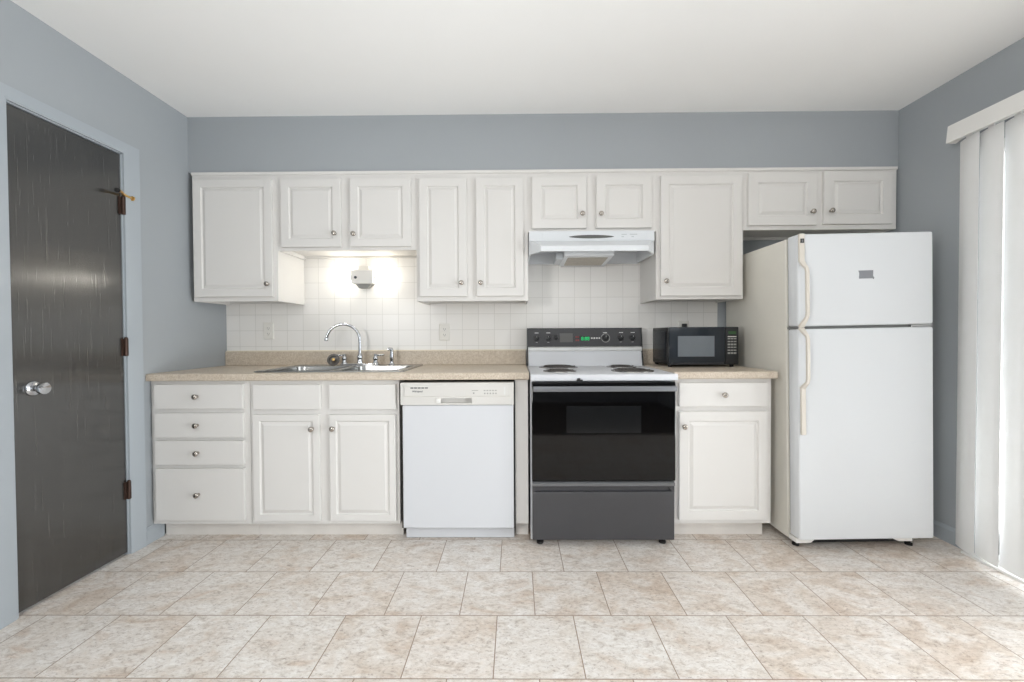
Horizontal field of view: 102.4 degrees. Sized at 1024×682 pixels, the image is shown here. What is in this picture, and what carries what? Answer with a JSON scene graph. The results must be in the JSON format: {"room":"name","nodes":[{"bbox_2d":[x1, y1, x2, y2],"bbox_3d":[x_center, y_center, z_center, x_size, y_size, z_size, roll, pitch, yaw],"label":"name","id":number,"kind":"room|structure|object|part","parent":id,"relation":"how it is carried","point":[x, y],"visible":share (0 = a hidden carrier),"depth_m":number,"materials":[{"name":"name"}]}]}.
{"room":"kitchen","nodes":[
{"label":"kitchen","id":0,"kind":"room"},
{"bbox_2d":[0,0,226,550],"bbox_3d":[-2.071,-0.101,0.220,0.120,2.476,5.300,0,1,0],"label":"wall","id":1,"kind":"structure","parent":0,"point":[37,61],"depth_m":2.26,"materials":[{"name":"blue paint"}]},
{"bbox_2d":[6,103,134,612],"bbox_3d":[-1.990,0.075,1.905,0.091,2.046,0.516,0,1,0],"label":"door","id":2,"kind":"structure","parent":1,"relation":"in","point":[66,205],"depth_m":1.84,"materials":[{"name":"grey wood"}]},
{"bbox_3d":[-1.973,0.198,1.716,0.055,0.063,0.063,0,1,0],"label":"knob","id":3,"kind":"part","parent":2,"relation":"part of","materials":[{"name":"silver metal"}]},
{"bbox_2d":[0,82,146,629],"bbox_3d":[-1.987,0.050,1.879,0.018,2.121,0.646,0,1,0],"label":"trim","id":4,"kind":"structure","parent":1,"relation":"attached to","point":[9,606],"depth_m":1.79,"materials":[{"name":"blue paint"}]},
{"bbox_2d":[147,524,164,544],"bbox_3d":[-1.980,1.060,2.280,0.014,0.088,0.112,0,1,0],"label":"baseboard","id":5,"kind":"structure","parent":1,"relation":"attached to","point":[155,531],"depth_m":2.28,"materials":[{"name":"blue paint"}]},
{"bbox_2d":[0,496,1023,681],"bbox_3d":[0.167,1.176,0.222,4.542,0.100,5.500,0,1,0],"label":"floor","id":6,"kind":"structure","parent":0,"point":[764,607],"depth_m":1.67,"materials":[{"name":"tile"}]},
{"bbox_2d":[151,381,259,534],"bbox_3d":[-1.709,0.656,2.545,0.548,0.885,0.646,0,1,0],"label":"base cabinet","id":7,"kind":"object","parent":6,"relation":"on","point":[202,452],"visible":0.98,"depth_m":2.25,"materials":[{"name":"white paint"}]},
{"bbox_3d":[-1.718,0.460,2.233,0.030,0.030,0.029,0,1,0],"label":"knob","id":8,"kind":"part","parent":7,"relation":"part of","materials":[{"name":"silver metal"}]},
{"bbox_3d":[-1.719,0.303,2.230,0.030,0.030,0.029,0,1,0],"label":"knob","id":9,"kind":"part","parent":7,"relation":"part of","materials":[{"name":"silver metal"}]},
{"bbox_3d":[-1.718,0.612,2.235,0.030,0.030,0.029,0,1,0],"label":"knob","id":10,"kind":"part","parent":7,"relation":"part of","materials":[{"name":"silver metal"}]},
{"bbox_3d":[-1.717,0.840,2.239,0.030,0.030,0.029,0,1,0],"label":"knob","id":11,"kind":"part","parent":7,"relation":"part of","materials":[{"name":"silver metal"}]},
{"bbox_3d":[-1.713,0.304,2.254,0.488,0.134,0.020,0,1,0],"label":"drawer","id":12,"kind":"part","parent":7,"relation":"part of","materials":[{"name":"white paint"}]},
{"bbox_3d":[-1.712,0.462,2.257,0.488,0.135,0.020,0,1,0],"label":"drawer","id":13,"kind":"part","parent":7,"relation":"part of","materials":[{"name":"white paint"}]},
{"bbox_3d":[-1.712,0.613,2.259,0.488,0.133,0.020,0,1,0],"label":"drawer","id":14,"kind":"part","parent":7,"relation":"part of","materials":[{"name":"white paint"}]},
{"bbox_3d":[-1.710,0.842,2.263,0.488,0.286,0.020,0,1,0],"label":"drawer","id":15,"kind":"part","parent":7,"relation":"part of","materials":[{"name":"white paint"}]},
{"bbox_2d":[250,380,405,533],"bbox_3d":[-1.024,0.653,2.539,0.818,0.885,0.646,0,1,0],"label":"base cabinet","id":16,"kind":"object","parent":6,"relation":"on","point":[327,454],"visible":0.97,"depth_m":2.25,"materials":[{"name":"white paint"}]},
{"bbox_3d":[-1.229,0.306,2.250,0.368,0.136,0.020,0,1,0],"label":"false drawer","id":17,"kind":"part","parent":16,"relation":"part of","materials":[{"name":"white paint"}]},
{"bbox_3d":[-1.233,0.694,2.256,0.363,0.585,0.020,0,1,0],"label":"door","id":18,"kind":"part","parent":16,"relation":"part of","materials":[{"name":"white paint"}]},
{"bbox_2d":[145,364,528,380],"bbox_3d":[-0.947,0.189,2.540,2.081,0.038,0.632,0,1,0],"label":"countertop","id":19,"kind":"structure","parent":16,"relation":"on","point":[458,371],"depth_m":2.23,"materials":[{"name":"beige laminate"}]},
{"bbox_2d":[254,364,422,372],"bbox_3d":[-1.022,0.240,2.542,0.846,0.156,0.512,0,1,0],"label":"sink","id":20,"kind":"object","parent":19,"relation":"in","point":[323,367],"visible":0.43,"depth_m":2.67,"materials":[{"name":"silver metal"}]},
{"bbox_3d":[-1.221,0.242,2.506,0.364,0.156,0.373,0,1,0],"label":"bowl","id":21,"kind":"part","parent":20,"relation":"part of","materials":[{"name":"silver metal"}]},
{"bbox_2d":[327,354,339,365],"bbox_3d":[-1.178,0.123,2.719,0.078,0.076,0.046,0,1,0],"label":"strainer","id":22,"kind":"object","parent":20,"relation":"on","point":[333,359],"visible":1,"depth_m":2.72,"materials":[{"name":"metal"}]},
{"bbox_2d":[324,323,384,364],"bbox_3d":[-1.047,0.019,2.744,0.388,0.282,0.072,0,1,0],"label":"tap","id":23,"kind":"object","parent":20,"relation":"on","point":[359,356],"visible":0.99,"depth_m":2.74,"materials":[{"name":"silver metal"}]},
{"bbox_3d":[-1.143,0.120,2.754,0.082,0.066,0.042,0,1,0],"label":"handle","id":24,"kind":"part","parent":23,"relation":"part of","materials":[{"name":"silver metal"}]},
{"bbox_3d":[-1.118,0.016,2.741,0.241,0.274,0.040,0,1,-6],"label":"spout","id":25,"kind":"part","parent":23,"relation":"part of","materials":[{"name":"silver metal"}]},
{"bbox_3d":[-1.018,0.154,2.754,0.260,0.011,0.056,0,1,0],"label":"plate","id":26,"kind":"part","parent":23,"relation":"part of","materials":[{"name":"silver metal"}]},
{"bbox_3d":[-0.893,0.118,2.752,0.082,0.066,0.042,0,1,0],"label":"handle","id":27,"kind":"part","parent":23,"relation":"part of","materials":[{"name":"silver metal"}]},
{"bbox_3d":[-0.823,0.240,2.503,0.364,0.156,0.373,0,1,0],"label":"bowl","id":28,"kind":"part","parent":20,"relation":"part of","materials":[{"name":"silver metal"}]},
{"bbox_2d":[387,347,394,364],"bbox_3d":[-0.811,0.101,2.751,0.052,0.117,0.040,0,1,0],"label":"sprayer","id":29,"kind":"object","parent":20,"relation":"on","point":[391,350],"visible":1,"depth_m":2.74,"materials":[{"name":"silver metal"}]},
{"bbox_2d":[225,349,525,365],"bbox_3d":[-0.944,0.114,2.846,2.081,0.102,0.019,0,1,0],"label":"upstand","id":30,"kind":"object","parent":19,"relation":"on","point":[485,356],"visible":0.91,"depth_m":2.84,"materials":[{"name":"beige laminate"}]},
{"bbox_3d":[-0.815,0.305,2.247,0.363,0.136,0.020,0,1,0],"label":"false drawer","id":31,"kind":"part","parent":16,"relation":"part of","materials":[{"name":"white paint"}]},
{"bbox_3d":[-0.814,0.693,2.253,0.360,0.584,0.020,0,1,0],"label":"door","id":32,"kind":"part","parent":16,"relation":"part of","materials":[{"name":"white paint"}]},
{"bbox_2d":[400,380,514,536],"bbox_3d":[-0.296,0.654,2.525,0.622,0.868,0.626,0,1,0],"label":"dishwasher","id":33,"kind":"object","parent":6,"relation":"on","point":[458,436],"visible":1,"depth_m":2.22,"materials":[{"name":"white plastic"}]},
{"bbox_2d":[410,387,427,388],"bbox_3d":[-0.499,0.253,2.210,0.094,0.006,0.001,0,1,0],"label":"print","id":34,"kind":"object","parent":33,"relation":"on","point":[410,387],"depth_m":2.21,"materials":[{"name":"grey"}]},
{"bbox_3d":[-0.295,0.284,2.237,0.610,0.119,0.050,0,1,0],"label":"control panel","id":35,"kind":"part","parent":33,"relation":"part of","materials":[{"name":"white plastic"}]},
{"bbox_3d":[-0.287,1.053,2.299,0.600,0.076,0.030,0,1,0],"label":"toe panel","id":36,"kind":"part","parent":33,"relation":"part of","materials":[{"name":"white metal"}]},
{"bbox_2d":[515,380,527,533],"bbox_3d":[0.056,0.647,2.554,0.070,0.885,0.598,0,1,0],"label":"filler panel","id":37,"kind":"object","parent":6,"relation":"on","point":[521,386],"visible":0.82,"depth_m":2.25,"materials":[{"name":"white paint"}]},
{"bbox_2d":[527,328,677,543],"bbox_3d":[0.487,0.502,2.473,0.773,1.172,0.712,0,1,0],"label":"electric range","id":38,"kind":"object","parent":6,"relation":"on","point":[601,421],"visible":1,"depth_m":2.16,"materials":[{"name":"black metal"}]},
{"bbox_3d":[0.486,-0.026,2.785,0.760,0.124,0.070,0,1,0],"label":"control panel","id":39,"kind":"part","parent":38,"relation":"part of","materials":[{"name":"black plastic"}]},
{"bbox_2d":[527,365,677,380],"bbox_3d":[0.486,0.186,2.486,0.773,0.036,0.670,0,1,0],"label":"cooktop","id":40,"kind":"object","parent":38,"relation":"in","point":[536,372],"depth_m":2.19,"materials":[{"name":"white metal"}]},
{"bbox_3d":[0.481,0.905,2.186,0.746,0.286,0.042,0,1,0],"label":"storage drawer","id":41,"kind":"part","parent":38,"relation":"part of","materials":[{"name":"grey metal"}]},
{"bbox_3d":[0.481,0.476,2.179,0.754,0.521,0.042,0,1,0],"label":"oven door","id":42,"kind":"part","parent":38,"relation":"part of","materials":[{"name":"black glass"}]},
{"bbox_3d":[0.480,0.247,2.134,0.740,0.028,0.044,0,1,0],"label":"handle","id":43,"kind":"part","parent":38,"relation":"part of","materials":[{"name":"silver metal"}]},
{"bbox_2d":[674,379,770,533],"bbox_3d":[1.152,0.642,2.520,0.522,0.885,0.646,0,1,0],"label":"base cabinet","id":44,"kind":"object","parent":6,"relation":"on","point":[722,481],"visible":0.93,"depth_m":2.23,"materials":[{"name":"white paint"}]},
{"bbox_2d":[643,364,777,378],"bbox_3d":[1.151,0.178,2.522,0.551,0.038,0.632,0,1,0],"label":"countertop","id":45,"kind":"structure","parent":44,"relation":"on","point":[683,371],"depth_m":2.21,"materials":[{"name":"beige laminate"}]},
{"bbox_2d":[643,349,661,363],"bbox_3d":[1.149,0.103,2.828,0.535,0.102,0.019,0,1,0],"label":"upstand","id":46,"kind":"object","parent":45,"relation":"on","point":[647,353],"visible":0.02,"depth_m":2.82,"materials":[{"name":"beige laminate"}]},
{"bbox_2d":[653,327,738,366],"bbox_3d":[1.167,0.035,2.652,0.420,0.245,0.316,0,1,0],"label":"microwave oven","id":47,"kind":"object","parent":45,"relation":"on","point":[671,345],"visible":1,"depth_m":2.50,"materials":[{"name":"black plastic"}]},
{"bbox_3d":[0.961,0.028,2.674,0.002,0.180,0.225,0,1,0],"label":"panel","id":48,"kind":"part","parent":47,"relation":"part of","materials":[{"name":"black metal"}]},
{"bbox_3d":[1.125,0.029,2.510,0.338,0.230,0.028,0,1,0],"label":"door","id":49,"kind":"part","parent":47,"relation":"part of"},
{"bbox_3d":[1.126,0.137,2.497,0.317,0.011,0.002,0,1,0],"label":"trim","id":50,"kind":"part","parent":47,"relation":"part of","materials":[{"name":"black plastic"}]},
{"bbox_3d":[1.336,0.028,2.508,0.080,0.230,0.028,0,1,0],"label":"control panel","id":51,"kind":"part","parent":47,"relation":"part of","materials":[{"name":"black plastic"}]},
{"bbox_3d":[1.144,0.290,2.230,0.478,0.128,0.020,0,1,0],"label":"drawer","id":52,"kind":"part","parent":44,"relation":"part of","materials":[{"name":"white paint"}]},
{"bbox_3d":[1.146,0.676,2.236,0.479,0.591,0.020,0,1,0],"label":"door","id":53,"kind":"part","parent":44,"relation":"part of","materials":[{"name":"white paint"}]},
{"bbox_2d":[726,232,932,545],"bbox_3d":[1.811,0.261,2.437,0.691,1.651,0.777,-1,1,1],"label":"refrigerator","id":54,"kind":"object","parent":6,"relation":"on","point":[852,356],"depth_m":2.10,"materials":[{"name":"white metal"}]},
{"bbox_3d":[1.465,-0.304,2.067,0.029,0.474,0.049,-1,1,1],"label":"handle","id":55,"kind":"part","parent":54,"relation":"part of","materials":[{"name":"beige plastic"}]},
{"bbox_3d":[1.475,0.205,2.075,0.029,0.546,0.049,-1,1,1],"label":"handle","id":56,"kind":"part","parent":54,"relation":"part of","materials":[{"name":"beige plastic"}]},
{"bbox_3d":[1.799,-0.316,2.132,0.686,0.470,0.080,-1,1,1],"label":"freezer door","id":57,"kind":"part","parent":54,"relation":"part of","materials":[{"name":"white metal"}]},
{"bbox_3d":[1.815,0.476,2.145,0.686,1.088,0.080,-1,1,1],"label":"door","id":58,"kind":"part","parent":54,"relation":"part of","materials":[{"name":"white metal"}]},
{"bbox_3d":[1.801,-0.337,2.091,0.080,0.046,0.001,-1,1,1],"label":"tape strip","id":59,"kind":"part","parent":54,"relation":"part of","materials":[{"name":"silver metal"}]},
{"bbox_2d":[11,0,1023,116],"bbox_3d":[0.154,-1.400,0.181,4.542,0.100,5.500,0,1,0],"label":"ceiling","id":60,"kind":"structure","parent":0,"point":[201,58],"depth_m":1.95,"materials":[{"name":"white paint"}]},
{"bbox_2d":[187,110,898,173],"bbox_3d":[0.176,-1.218,2.674,4.342,0.342,0.320,0,1,0],"label":"wall","id":61,"kind":"structure","parent":0,"point":[782,138],"depth_m":2.51,"materials":[{"name":"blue paint"}]},
{"bbox_2d":[514,240,783,495],"bbox_3d":[0.183,-0.155,2.901,4.542,2.476,0.100,0,1,0],"label":"wall","id":62,"kind":"structure","parent":0,"point":[748,245],"depth_m":2.83,"materials":[{"name":"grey paint"}]},
{"bbox_2d":[191,172,304,304],"bbox_3d":[-1.704,-0.642,2.668,0.523,0.790,0.364,0,1,0],"label":"upper cabinet","id":63,"kind":"object","parent":62,"relation":"attached to","point":[237,258],"visible":0.98,"depth_m":2.52,"materials":[{"name":"white paint"}]},
{"bbox_3d":[-1.709,-0.630,2.524,0.483,0.717,0.020,0,1,0],"label":"door","id":64,"kind":"part","parent":63,"relation":"part of","materials":[{"name":"white paint"}]},
{"bbox_3d":[-1.707,-1.025,2.523,0.523,0.019,0.009,0,1,0],"label":"moulding","id":65,"kind":"part","parent":63,"relation":"part of","materials":[{"name":"white paint"}]},
{"bbox_3d":[-1.700,-0.266,2.846,0.497,0.016,0.019,0,1,0],"label":"hanging rail","id":66,"kind":"part","parent":63,"relation":"part of","materials":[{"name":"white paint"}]},
{"bbox_2d":[263,323,273,338],"bbox_3d":[-1.690,-0.070,2.855,0.072,0.116,0.008,0,1,0],"label":"wall outlet","id":67,"kind":"object","parent":62,"relation":"attached to","point":[268,328],"visible":1,"depth_m":2.85,"materials":[{"name":"beige plastic"}]},
{"bbox_2d":[276,171,416,259],"bbox_3d":[-1.015,-0.800,2.659,0.856,0.481,0.364,0,1,0],"label":"upper cabinet","id":68,"kind":"object","parent":62,"relation":"attached to","point":[321,214],"visible":0.97,"depth_m":2.51,"materials":[{"name":"white paint"}]},
{"bbox_3d":[-1.229,-0.782,2.518,0.366,0.414,0.020,0,1,0],"label":"door","id":69,"kind":"part","parent":68,"relation":"part of","materials":[{"name":"white paint"}]},
{"bbox_3d":[-1.017,-1.028,2.517,0.856,0.019,0.009,0,1,0],"label":"moulding","id":70,"kind":"part","parent":68,"relation":"part of","materials":[{"name":"white paint"}]},
{"bbox_3d":[-1.012,-0.578,2.836,0.830,0.016,0.019,0,1,0],"label":"hanging rail","id":71,"kind":"part","parent":68,"relation":"part of","materials":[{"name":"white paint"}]},
{"bbox_3d":[-0.803,-0.784,2.514,0.370,0.414,0.020,0,1,0],"label":"door","id":72,"kind":"part","parent":68,"relation":"part of","materials":[{"name":"white paint"}]},
{"bbox_2d":[338,266,389,288],"bbox_3d":[-1.013,-0.438,2.805,0.352,0.153,0.084,0,1,0],"label":"wall lamp","id":73,"kind":"object","parent":62,"relation":"attached to","point":[364,277],"visible":1,"depth_m":2.78,"materials":[{"name":"white plastic"}]},
{"bbox_2d":[338,273,350,281],"bbox_3d":[-1.138,-0.432,2.809,0.101,0.062,0.062,0,1,0],"label":"bulb","id":74,"kind":"object","parent":73,"relation":"attached to","point":[342,277],"depth_m":2.79,"materials":[{"name":"white glass"}]},
{"bbox_2d":[374,273,389,281],"bbox_3d":[-0.887,-0.433,2.807,0.101,0.062,0.062,0,1,0],"label":"bulb","id":75,"kind":"object","parent":73,"relation":"attached to","point":[383,277],"depth_m":2.79,"materials":[{"name":"white glass"}]},
{"bbox_2d":[439,324,449,339],"bbox_3d":[-0.466,-0.063,2.845,0.072,0.116,0.008,0,1,0],"label":"wall outlet","id":76,"kind":"object","parent":62,"relation":"attached to","point":[444,329],"visible":1,"depth_m":2.84,"materials":[{"name":"beige plastic"}]},
{"bbox_2d":[415,170,527,304],"bbox_3d":[-0.244,-0.646,2.655,0.684,0.796,0.364,0,1,0],"label":"upper cabinet","id":77,"kind":"object","parent":62,"relation":"attached to","point":[472,225],"visible":1,"depth_m":2.50,"materials":[{"name":"white paint"}]},
{"bbox_3d":[-0.420,-0.632,2.513,0.288,0.718,0.020,0,1,0],"label":"door","id":78,"kind":"part","parent":77,"relation":"part of","materials":[{"name":"white paint"}]},
{"bbox_3d":[-0.247,-1.032,2.511,0.684,0.019,0.009,0,1,0],"label":"moulding","id":79,"kind":"part","parent":77,"relation":"part of","materials":[{"name":"white paint"}]},
{"bbox_3d":[-0.240,-0.267,2.834,0.658,0.016,0.019,0,1,0],"label":"hanging rail","id":80,"kind":"part","parent":77,"relation":"part of","materials":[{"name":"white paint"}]},
{"bbox_3d":[-0.074,-0.633,2.510,0.286,0.718,0.020,0,1,0],"label":"door","id":81,"kind":"part","parent":77,"relation":"part of","materials":[{"name":"white paint"}]},
{"bbox_2d":[226,258,717,362],"bbox_3d":[-0.287,-0.279,2.848,3.402,0.870,0.008,0,1,0],"label":"backsplash","id":82,"kind":"structure","parent":62,"relation":"attached to","point":[387,314],"depth_m":2.85,"materials":[{"name":"white tile"}]},
{"bbox_2d":[528,230,654,266],"bbox_3d":[0.482,-0.584,2.606,0.758,0.164,0.450,0,1,0],"label":"range hood","id":83,"kind":"object","parent":62,"relation":"attached to","point":[561,248],"visible":0.97,"depth_m":2.48,"materials":[{"name":"white metal"}]},
{"bbox_3d":[0.470,-0.528,2.639,0.300,0.052,0.294,0,1,0],"label":"filter frame","id":84,"kind":"part","parent":83,"relation":"part of","materials":[{"name":"white metal"}]},
{"bbox_2d":[570,235,613,237],"bbox_3d":[0.478,-0.628,2.475,0.272,0.021,0.004,0,1,0],"label":"vent grille","id":85,"kind":"object","parent":83,"relation":"attached to","point":[571,236],"depth_m":2.47,"materials":[{"name":"grey metal"}]},
{"bbox_3d":[0.518,-0.630,2.476,0.670,0.043,0.003,0,1,0],"label":"fascia panel","id":86,"kind":"part","parent":83,"relation":"part of","materials":[{"name":"white metal"}]},
{"bbox_2d":[528,168,655,232],"bbox_3d":[0.488,-0.859,2.646,0.781,0.378,0.364,0,1,0],"label":"upper cabinet","id":87,"kind":"object","parent":62,"relation":"attached to","point":[558,199],"visible":0.96,"depth_m":2.50,"materials":[{"name":"white paint"}]},
{"bbox_3d":[0.286,-0.841,2.504,0.330,0.311,0.020,0,1,0],"label":"door","id":88,"kind":"part","parent":87,"relation":"part of","materials":[{"name":"white paint"}]},
{"bbox_3d":[0.486,-1.036,2.504,0.781,0.019,0.009,0,1,0],"label":"moulding","id":89,"kind":"part","parent":87,"relation":"part of","materials":[{"name":"white paint"}]},
{"bbox_3d":[0.678,-0.844,2.501,0.334,0.314,0.020,0,1,0],"label":"door","id":90,"kind":"part","parent":87,"relation":"part of","materials":[{"name":"white paint"}]},
{"bbox_2d":[678,321,688,326],"bbox_3d":[1.179,-0.081,2.831,0.072,0.116,0.008,0,1,0],"label":"wall outlet","id":91,"kind":"object","parent":62,"relation":"attached to","point":[680,323],"visible":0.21,"depth_m":2.83,"materials":[{"name":"beige plastic"}]},
{"bbox_2d":[640,168,743,302],"bbox_3d":[1.145,-0.654,2.643,0.529,0.793,0.364,0,1,0],"label":"upper cabinet","id":92,"kind":"object","parent":62,"relation":"attached to","point":[697,256],"visible":0.98,"depth_m":2.49,"materials":[{"name":"white paint"}]},
{"bbox_3d":[1.148,-0.277,2.822,0.503,0.016,0.019,0,1,0],"label":"hanging rail","id":93,"kind":"part","parent":92,"relation":"part of","materials":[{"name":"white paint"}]},
{"bbox_3d":[1.142,-1.039,2.499,0.529,0.019,0.009,0,1,0],"label":"moulding","id":94,"kind":"part","parent":92,"relation":"part of","materials":[{"name":"white paint"}]},
{"bbox_2d":[743,166,897,239],"bbox_3d":[1.871,-0.867,2.634,0.924,0.374,0.364,0,1,0],"label":"upper cabinet","id":95,"kind":"object","parent":62,"relation":"attached to","point":[780,203],"visible":0.93,"depth_m":2.48,"materials":[{"name":"white paint"}]},
{"bbox_3d":[1.873,-0.699,2.809,0.898,0.016,0.019,0,1,0],"label":"hanging rail","id":96,"kind":"part","parent":95,"relation":"part of","materials":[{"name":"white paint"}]},
{"bbox_3d":[1.635,-0.858,2.492,0.412,0.316,0.020,0,1,0],"label":"door","id":97,"kind":"part","parent":95,"relation":"part of","materials":[{"name":"white paint"}]},
{"bbox_3d":[1.869,-1.043,2.493,0.924,0.019,0.009,0,1,0],"label":"moulding","id":98,"kind":"part","parent":95,"relation":"part of","materials":[{"name":"white paint"}]},
{"bbox_3d":[2.088,-0.866,2.488,0.410,0.317,0.020,0,1,0],"label":"door","id":99,"kind":"part","parent":95,"relation":"part of","materials":[{"name":"white paint"}]},
{"bbox_2d":[883,38,1023,536],"bbox_3d":[2.391,-0.123,0.182,0.120,2.476,5.300,0,1,0],"label":"wall","id":100,"kind":"structure","parent":0,"point":[928,171],"depth_m":2.24,"materials":[{"name":"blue paint"}]},
{"bbox_2d":[933,519,974,552],"bbox_3d":[2.349,1.036,2.429,0.014,0.088,0.840,0,1,0],"label":"baseboard","id":101,"kind":"structure","parent":100,"relation":"attached to","point":[942,531],"depth_m":2.23,"materials":[{"name":"blue paint"}]},
{"bbox_2d":[946,90,1023,579],"bbox_3d":[2.271,-0.001,0.726,0.123,2.144,2.782,0,1,0],"label":"vertical blind","id":102,"kind":"object","parent":100,"relation":"attached to","point":[981,199],"visible":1,"depth_m":1.94,"materials":[{"name":"white plastic"}]},
{"bbox_3d":[2.251,-1.024,0.715,0.050,0.038,2.753,0,1,0],"label":"head rail","id":103,"kind":"part","parent":102,"relation":"part of","materials":[{"name":"white plastic"}]},
{"bbox_2d":[961,138,1023,583],"bbox_3d":[2.359,0.076,0.738,0.155,2.060,2.705,0,1,0],"label":"door","id":104,"kind":"structure","parent":100,"relation":"in","point":[999,568],"depth_m":2.03,"materials":[{"name":"white plastic"}]}
]}

